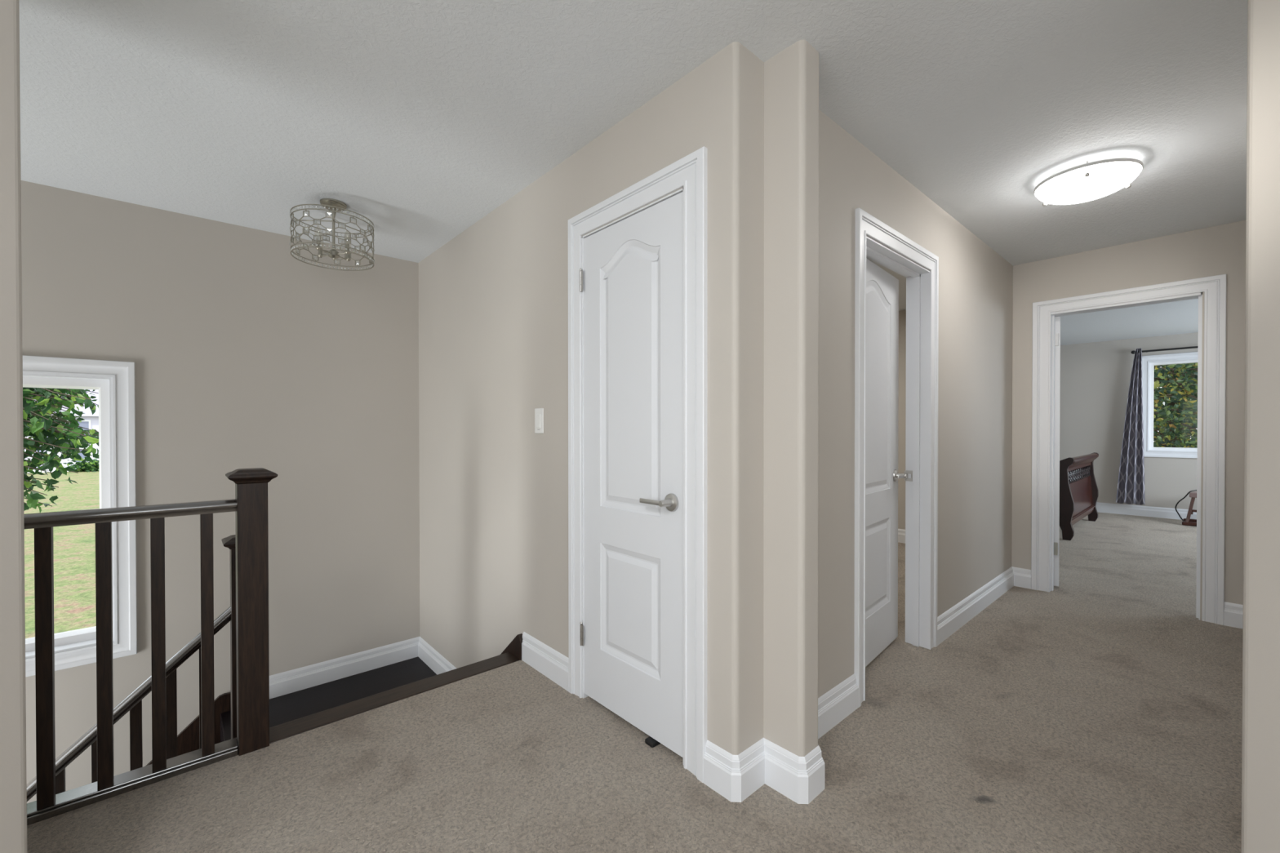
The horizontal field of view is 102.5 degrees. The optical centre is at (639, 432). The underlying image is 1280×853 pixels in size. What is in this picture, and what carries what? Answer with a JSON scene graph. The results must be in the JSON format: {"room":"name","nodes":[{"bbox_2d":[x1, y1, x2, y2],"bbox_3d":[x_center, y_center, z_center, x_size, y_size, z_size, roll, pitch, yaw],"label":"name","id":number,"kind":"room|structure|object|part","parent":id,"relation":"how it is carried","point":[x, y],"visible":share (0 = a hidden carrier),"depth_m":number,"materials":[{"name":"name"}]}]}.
{"room":"upstairs hallway landing","nodes":[
{"label":"upstairs hallway landing","id":0,"kind":"room"},
{"bbox_2d":[0,0,26,852],"bbox_3d":[-1.807,-0.029,1.040,1.000,2.440,0.120,0,0,0],"label":"wall","id":1,"kind":"structure","parent":0,"point":[13,779],"depth_m":1.07,"materials":[{"name":"beige paint"}]},
{"bbox_2d":[21,180,419,803],"bbox_3d":[-3.290,1.411,2.514,4.828,5.340,0.180,0,1,-42],"label":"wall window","id":2,"kind":"structure","parent":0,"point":[246,353],"depth_m":3.13,"materials":[{"name":"beige paint"}]},
{"bbox_2d":[22,355,137,677],"bbox_3d":[-3.244,0.419,2.528,1.097,1.607,0.190,0,1,-42],"label":"window","id":3,"kind":"structure","parent":2,"relation":"attached to","point":[114,380],"depth_m":2.79,"materials":[{"name":"white paint"}]},
{"bbox_3d":[-3.269,0.418,2.556,0.901,1.411,0.065,0,1,-42],"label":"frame","id":4,"kind":"part","parent":3,"relation":"part of","materials":[{"name":"white plastic"}]},
{"bbox_2d":[418,76,684,668],"bbox_3d":[-0.719,1.407,2.900,0.120,5.340,2.770,0,1,-42],"label":"wall","id":5,"kind":"structure","parent":0,"point":[493,299],"depth_m":2.81,"materials":[{"name":"beige paint"}]},
{"bbox_2d":[269,636,456,698],"bbox_3d":[-1.728,1.606,3.120,1.093,0.140,1.000,0,1,-42],"label":"baseboard","id":6,"kind":"structure","parent":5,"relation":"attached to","point":[283,683],"depth_m":3.52,"materials":[{"name":"white paint"}]},
{"bbox_2d":[534,408,543,433],"bbox_3d":[-0.501,-0.059,2.545,0.011,0.125,0.078,0,1,-42],"label":"light switch","id":7,"kind":"object","parent":5,"relation":"attached to","point":[539,412],"visible":1,"depth_m":2.54,"materials":[{"name":"white plastic"}]},
{"bbox_2d":[521,631,568,692],"bbox_3d":[-0.466,1.109,2.509,0.019,0.140,0.442,0,1,-42],"label":"baseboard","id":8,"kind":"structure","parent":5,"relation":"attached to","point":[544,659],"depth_m":2.49,"materials":[{"name":"white paint"}]},
{"bbox_2d":[568,146,707,782],"bbox_3d":[-0.019,0.110,2.062,0.178,2.144,0.811,0,1,-42],"label":"door","id":9,"kind":"structure","parent":5,"relation":"in","point":[637,282],"depth_m":1.99,"materials":[{"name":"white paint"}]},
{"bbox_3d":[-0.005,0.158,2.088,0.122,2.048,0.619,0,1,-42],"label":"frame","id":10,"kind":"part","parent":9,"relation":"part of","materials":[{"name":"white paint"}]},
{"bbox_3d":[0.066,0.253,1.879,0.060,0.066,0.151,0,1,-42],"label":"lever handle","id":11,"kind":"part","parent":9,"relation":"part of","materials":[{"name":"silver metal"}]},
{"bbox_2d":[18,0,1247,345],"bbox_3d":[2.045,-1.325,2.804,13.200,0.120,6.870,0,1,-42],"label":"ceiling","id":12,"kind":"structure","parent":0,"point":[422,117],"depth_m":1.93,"materials":[{"name":"white paint"}]},
{"bbox_2d":[289,198,374,271],"bbox_3d":[-1.686,-1.106,2.826,0.404,0.312,0.408,0,1,-42],"label":"ceiling light","id":13,"kind":"object","parent":12,"relation":"attached to","point":[335,206],"visible":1,"depth_m":2.80,"materials":[{"name":"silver metal"}]},
{"bbox_3d":[-1.708,-1.000,2.766,0.026,0.053,0.088,0,0,10],"label":"lamp arm","id":14,"kind":"part","parent":13,"relation":"part of","materials":[{"name":"beige metal"}]},
{"bbox_3d":[-1.748,-1.001,2.844,0.088,0.053,0.026,0,0,18],"label":"lamp arm","id":15,"kind":"part","parent":13,"relation":"part of","materials":[{"name":"beige metal"}]},
{"bbox_3d":[-1.686,-1.096,2.826,0.056,0.292,0.056,0,1,-42],"label":"stem","id":16,"kind":"part","parent":13,"relation":"part of","materials":[{"name":"beige metal"}]},
{"bbox_3d":[-1.625,-1.001,2.809,0.088,0.053,0.026,0,0,18],"label":"lamp arm","id":17,"kind":"part","parent":13,"relation":"part of","materials":[{"name":"beige metal"}]},
{"bbox_3d":[-1.664,-1.001,2.887,0.026,0.053,0.088,0,0,10],"label":"lamp arm","id":18,"kind":"part","parent":13,"relation":"part of","materials":[{"name":"beige metal"}]},
{"bbox_2d":[1033,155,1143,206],"bbox_3d":[2.163,-1.204,2.491,0.400,0.119,0.400,0,1,-42],"label":"ceiling light","id":19,"kind":"object","parent":12,"relation":"attached to","point":[1093,179],"visible":1,"depth_m":2.40,"materials":[{"name":"white glass"}]},
{"bbox_2d":[26,512,1243,852],"bbox_3d":[2.224,1.323,3.001,12.500,0.300,6.700,0,1,-42],"label":"floor","id":20,"kind":"structure","parent":0,"point":[1096,712],"depth_m":1.80,"materials":[{"name":"beige carpet"}]},
{"bbox_2d":[23,467,277,826],"bbox_3d":[-1.902,0.813,1.551,1.320,1.348,0.147,0,1,-42],"label":"stair railing","id":21,"kind":"object","parent":20,"relation":"on","point":[250,504],"visible":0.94,"depth_m":1.75,"materials":[{"name":"brown wood"}]},
{"bbox_3d":[-1.945,0.271,1.504,1.200,0.044,0.060,0,1,-42],"label":"handrail","id":22,"kind":"part","parent":21,"relation":"part of","materials":[{"name":"brown wood"}]},
{"bbox_3d":[-1.953,1.198,1.521,1.200,0.080,0.091,0,1,-42],"label":"shoe rail","id":23,"kind":"part","parent":21,"relation":"part of","materials":[{"name":"brown wood"}]},
{"bbox_3d":[-1.465,0.810,1.942,0.147,1.348,0.147,0,1,-42],"label":"newel post","id":24,"kind":"part","parent":21,"relation":"part of","materials":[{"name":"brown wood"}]},
{"bbox_2d":[644,736,660,747],"bbox_3d":[0.058,1.173,1.960,0.070,0.019,0.045,0,1,-42],"label":"wedge","id":25,"kind":"object","parent":20,"relation":"on","point":[650,741],"visible":0.56,"depth_m":1.94,"materials":[{"name":"black rubber"}]},
{"bbox_2d":[1059,452,1098,540],"bbox_3d":[4.473,0.503,6.945,1.760,1.280,2.406,0,1,-42],"label":"sleigh bed","id":26,"kind":"object","parent":20,"relation":"on","point":[1078,495],"visible":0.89,"depth_m":5.87,"materials":[{"name":"brown wood"}]},
{"bbox_3d":[4.588,0.709,5.543,0.060,0.888,0.153,0,1,-42],"label":"bed post","id":27,"kind":"part","parent":26,"relation":"part of","materials":[{"name":"brown wood"}]},
{"bbox_3d":[5.228,0.751,6.103,1.640,0.375,0.039,0,1,-42],"label":"footboard","id":28,"kind":"part","parent":26,"relation":"part of","materials":[{"name":"brown wood"}]},
{"bbox_3d":[5.239,0.976,6.092,1.640,0.085,0.053,0,1,-42],"label":"rail","id":29,"kind":"part","parent":26,"relation":"part of","materials":[{"name":"brown wood"}]},
{"bbox_3d":[5.856,0.700,6.675,0.060,0.888,0.153,0,1,-42],"label":"bed post","id":30,"kind":"part","parent":26,"relation":"part of","materials":[{"name":"brown wood"}]},
{"bbox_2d":[1182,491,1196,526],"bbox_3d":[6.976,0.943,6.339,0.378,0.405,0.380,0,1,-42],"label":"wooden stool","id":31,"kind":"object","parent":20,"relation":"on","point":[1188,522],"visible":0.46,"depth_m":6.33,"materials":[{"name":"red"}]},
{"bbox_2d":[1174,489,1196,526],"bbox_3d":[6.842,0.924,6.272,0.285,0.440,0.400,0,0,20],"label":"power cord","id":32,"kind":"object","parent":31,"relation":"on","point":[1188,492],"visible":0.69,"depth_m":6.43,"materials":[{"name":"black plastic"}]},
{"bbox_3d":[6.853,1.124,6.230,0.048,0.045,0.380,0,1,-42],"label":"foot rail","id":33,"kind":"part","parent":31,"relation":"part of","materials":[{"name":"brown wood"}]},
{"bbox_3d":[7.099,1.122,6.450,0.048,0.045,0.380,0,1,-42],"label":"foot rail","id":34,"kind":"part","parent":31,"relation":"part of","materials":[{"name":"brown wood"}]},
{"bbox_3d":[6.795,0.960,6.342,0.106,0.341,0.084,0,1,-42],"label":"leg","id":35,"kind":"part","parent":31,"relation":"part of","materials":[{"name":"brown wood"}]},
{"bbox_3d":[6.976,0.770,6.337,0.260,0.060,0.260,0,1,-42],"label":"seat","id":36,"kind":"part","parent":31,"relation":"part of","materials":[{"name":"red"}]},
{"bbox_2d":[684,39,818,756],"bbox_3d":[0.381,-0.036,1.765,0.265,2.440,0.374,0,1,-42],"label":"wall column","id":37,"kind":"structure","parent":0,"point":[757,120],"depth_m":1.69,"materials":[{"name":"beige paint"}]},
{"bbox_2d":[703,737,825,804],"bbox_3d":[0.425,1.114,1.704,0.386,0.140,0.194,0,0,-17],"label":"baseboard","id":38,"kind":"structure","parent":37,"relation":"attached to","point":[801,780],"depth_m":1.68,"materials":[{"name":"white paint"}]},
{"bbox_2d":[897,310,906,529],"bbox_3d":[4.138,-0.077,6.963,4.150,2.440,2.569,0,1,-42],"label":"wall","id":39,"kind":"structure","parent":0,"point":[902,314],"depth_m":5.40,"materials":[{"name":"beige paint"}]},
{"bbox_2d":[897,528,905,543],"bbox_3d":[2.591,1.084,5.575,0.019,0.140,2.549,0,1,-42],"label":"baseboard","id":40,"kind":"structure","parent":39,"relation":"attached to","point":[901,533],"depth_m":5.39,"materials":[{"name":"white paint"}]},
{"bbox_2d":[817,109,1013,697],"bbox_3d":[2.018,-0.048,3.266,4.176,2.440,0.120,0,1,-42],"label":"wall","id":41,"kind":"structure","parent":0,"point":[975,350],"depth_m":2.90,"materials":[{"name":"beige paint"}]},
{"bbox_2d":[817,673,858,739],"bbox_3d":[0.719,1.112,2.020,0.568,0.140,0.019,0,1,-42],"label":"baseboard","id":42,"kind":"structure","parent":41,"relation":"attached to","point":[838,703],"depth_m":2.09,"materials":[{"name":"white paint"}]},
{"bbox_2d":[853,207,938,707],"bbox_3d":[1.217,0.107,2.587,0.940,2.140,0.213,0,1,-42],"label":"door","id":43,"kind":"structure","parent":41,"relation":"in","point":[877,475],"depth_m":2.78,"materials":[{"name":"white paint"}]},
{"bbox_3d":[1.237,0.153,2.568,0.789,2.048,0.122,0,1,-42],"label":"frame","id":44,"kind":"part","parent":43,"relation":"part of","materials":[{"name":"white paint"}]},
{"bbox_3d":[1.410,0.237,2.804,0.060,0.066,0.151,0,1,43],"label":"lever handle","id":45,"kind":"part","parent":43,"relation":"part of","materials":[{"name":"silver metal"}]},
{"bbox_3d":[1.496,0.240,2.860,0.004,0.060,0.046,0,1,-42],"label":"strike plate","id":46,"kind":"part","parent":43,"relation":"part of","materials":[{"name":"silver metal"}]},
{"bbox_2d":[937,566,1031,645],"bbox_3d":[2.278,1.101,3.342,1.639,0.140,0.124,0,1,-42],"label":"baseboard","id":47,"kind":"structure","parent":41,"relation":"attached to","point":[950,621],"depth_m":3.34,"materials":[{"name":"white paint"}]},
{"bbox_2d":[1011,220,1245,620],"bbox_3d":[3.901,-0.047,2.836,0.120,2.440,3.031,0,1,-42],"label":"wall","id":48,"kind":"structure","parent":0,"point":[1218,250],"depth_m":3.34,"materials":[{"name":"beige paint"}]},
{"bbox_2d":[1031,273,1226,625],"bbox_3d":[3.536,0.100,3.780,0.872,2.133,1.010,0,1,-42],"label":"door frame","id":49,"kind":"structure","parent":48,"relation":"in","point":[1046,348],"depth_m":3.33,"materials":[{"name":"white paint"}]},
{"bbox_2d":[1223,601,1243,629],"bbox_3d":[3.599,1.102,3.079,0.019,0.140,0.127,0,1,-42],"label":"baseboard","id":50,"kind":"structure","parent":48,"relation":"attached to","point":[1233,612],"depth_m":3.09,"materials":[{"name":"white paint"}]},
{"bbox_2d":[1059,332,1198,510],"bbox_3d":[6.769,-0.081,7.253,0.160,2.440,6.000,0,1,-42],"label":"wall","id":51,"kind":"structure","parent":0,"point":[1095,376],"depth_m":7.27,"materials":[{"name":"beige paint"}]},
{"bbox_2d":[1095,502,1196,519],"bbox_3d":[6.769,1.070,7.127,0.019,0.140,5.600,0,1,-42],"label":"baseboard","id":52,"kind":"structure","parent":51,"relation":"attached to","point":[1117,508],"depth_m":7.00,"materials":[{"name":"white paint"}]},
{"bbox_2d":[1131,346,1198,354],"bbox_3d":[7.265,-1.096,6.476,0.124,0.048,1.548,0,1,-42],"label":"curtain rod","id":53,"kind":"object","parent":51,"relation":"attached to","point":[1133,352],"visible":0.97,"depth_m":6.79,"materials":[{"name":"black metal"}]},
{"bbox_2d":[1115,348,1145,505],"bbox_3d":[6.708,-0.080,7.017,0.112,2.130,0.291,0,1,-42],"label":"curtain","id":54,"kind":"object","parent":53,"relation":"hanging from","point":[1131,483],"visible":1,"depth_m":7.01,"materials":[{"name":"grey fabric"}]},
{"bbox_2d":[1142,351,1197,458],"bbox_3d":[7.297,-0.357,6.637,0.170,1.376,1.196,0,1,-42],"label":"window","id":55,"kind":"structure","parent":51,"relation":"in","point":[1148,362],"depth_m":6.97,"materials":[{"name":"white paint"}]},
{"bbox_2d":[1240,0,1279,852],"bbox_3d":[1.391,-0.032,1.040,0.220,2.440,0.120,0,0,0],"label":"wall","id":56,"kind":"structure","parent":0,"point":[1260,738],"depth_m":1.06,"materials":[{"name":"beige paint"}]},
{"bbox_3d":[-2.668,4.116,1.840,4.828,0.140,1.880,0,1,-42],"label":"floor","id":57,"kind":"structure","parent":0,"visible":0},
{"bbox_2d":[145,633,522,766],"bbox_3d":[-2.492,2.630,2.051,3.667,3.139,1.584,0,1,-42],"label":"staircase","id":58,"kind":"structure","parent":57,"relation":"on","point":[294,713],"depth_m":3.01,"materials":[{"name":"brown wood"}]},
{"bbox_2d":[26,534,236,801],"bbox_3d":[-2.547,1.958,1.428,2.482,3.316,0.573,0,1,-42],"label":"stair railing","id":59,"kind":"object","parent":58,"relation":"on","point":[132,703],"visible":0.34,"depth_m":2.17,"materials":[{"name":"brown wood"}]},
{"bbox_3d":[-1.819,1.200,2.359,0.147,1.462,0.147,0,1,-42],"label":"newel post","id":60,"kind":"part","parent":59,"relation":"part of","materials":[{"name":"brown wood"}]},
{"label":"outside","id":61,"kind":"structure","parent":0,"visible":0},
{"bbox_2d":[51,389,98,469],"bbox_3d":[-59.542,-1.236,59.439,10.600,10.300,9.000,0,1,-42],"label":"house","id":62,"kind":"structure","parent":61,"point":[91,421],"depth_m":54.72,"materials":[{"name":"grey"}]},
{"bbox_3d":[-59.201,2.451,54.283,0.900,1.300,0.020,0,1,-42],"label":"pane","id":63,"kind":"part","parent":62,"relation":"part of","materials":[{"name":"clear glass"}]},
{"bbox_3d":[-59.241,-0.449,54.229,1.400,1.500,0.020,0,1,-42],"label":"pane","id":64,"kind":"part","parent":62,"relation":"part of","materials":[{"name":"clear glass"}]},
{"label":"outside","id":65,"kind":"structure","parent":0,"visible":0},
{"bbox_2d":[23,400,48,471],"bbox_3d":[-70.532,-0.075,52.311,13.500,8.100,9.000,0,1,-42],"label":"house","id":66,"kind":"structure","parent":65,"point":[36,400],"depth_m":53.49,"materials":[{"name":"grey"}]},
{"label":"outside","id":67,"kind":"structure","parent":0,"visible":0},
{"bbox_2d":[23,471,99,638],"bbox_3d":[-23.841,4.436,4.208,150.000,0.300,118.000,0,1,-42],"label":"lawn","id":68,"kind":"structure","parent":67,"point":[73,545],"depth_m":17.18,"materials":[{"name":"green plant"}]},
{"bbox_2d":[22,386,98,512],"bbox_3d":[-5.830,1.127,3.525,2.227,6.314,3.168,0,1,45],"label":"tree","id":69,"kind":"object","parent":68,"relation":"on","point":[64,436],"visible":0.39,"depth_m":4.02,"materials":[{"name":"green plant"}]},
{"bbox_2d":[62,455,98,472],"bbox_3d":[-56.524,3.003,52.925,3.601,2.694,3.778,0,0,33],"label":"shrub","id":70,"kind":"object","parent":68,"relation":"on","point":[93,466],"visible":0.66,"depth_m":52.20,"materials":[{"name":"green plant"}]},
{"bbox_2d":[1153,362,1197,448],"bbox_3d":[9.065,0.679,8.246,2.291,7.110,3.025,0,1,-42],"label":"tree","id":71,"kind":"object","parent":68,"relation":"on","point":[1189,385],"visible":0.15,"depth_m":8.20,"materials":[{"name":"green plant"}]}
]}

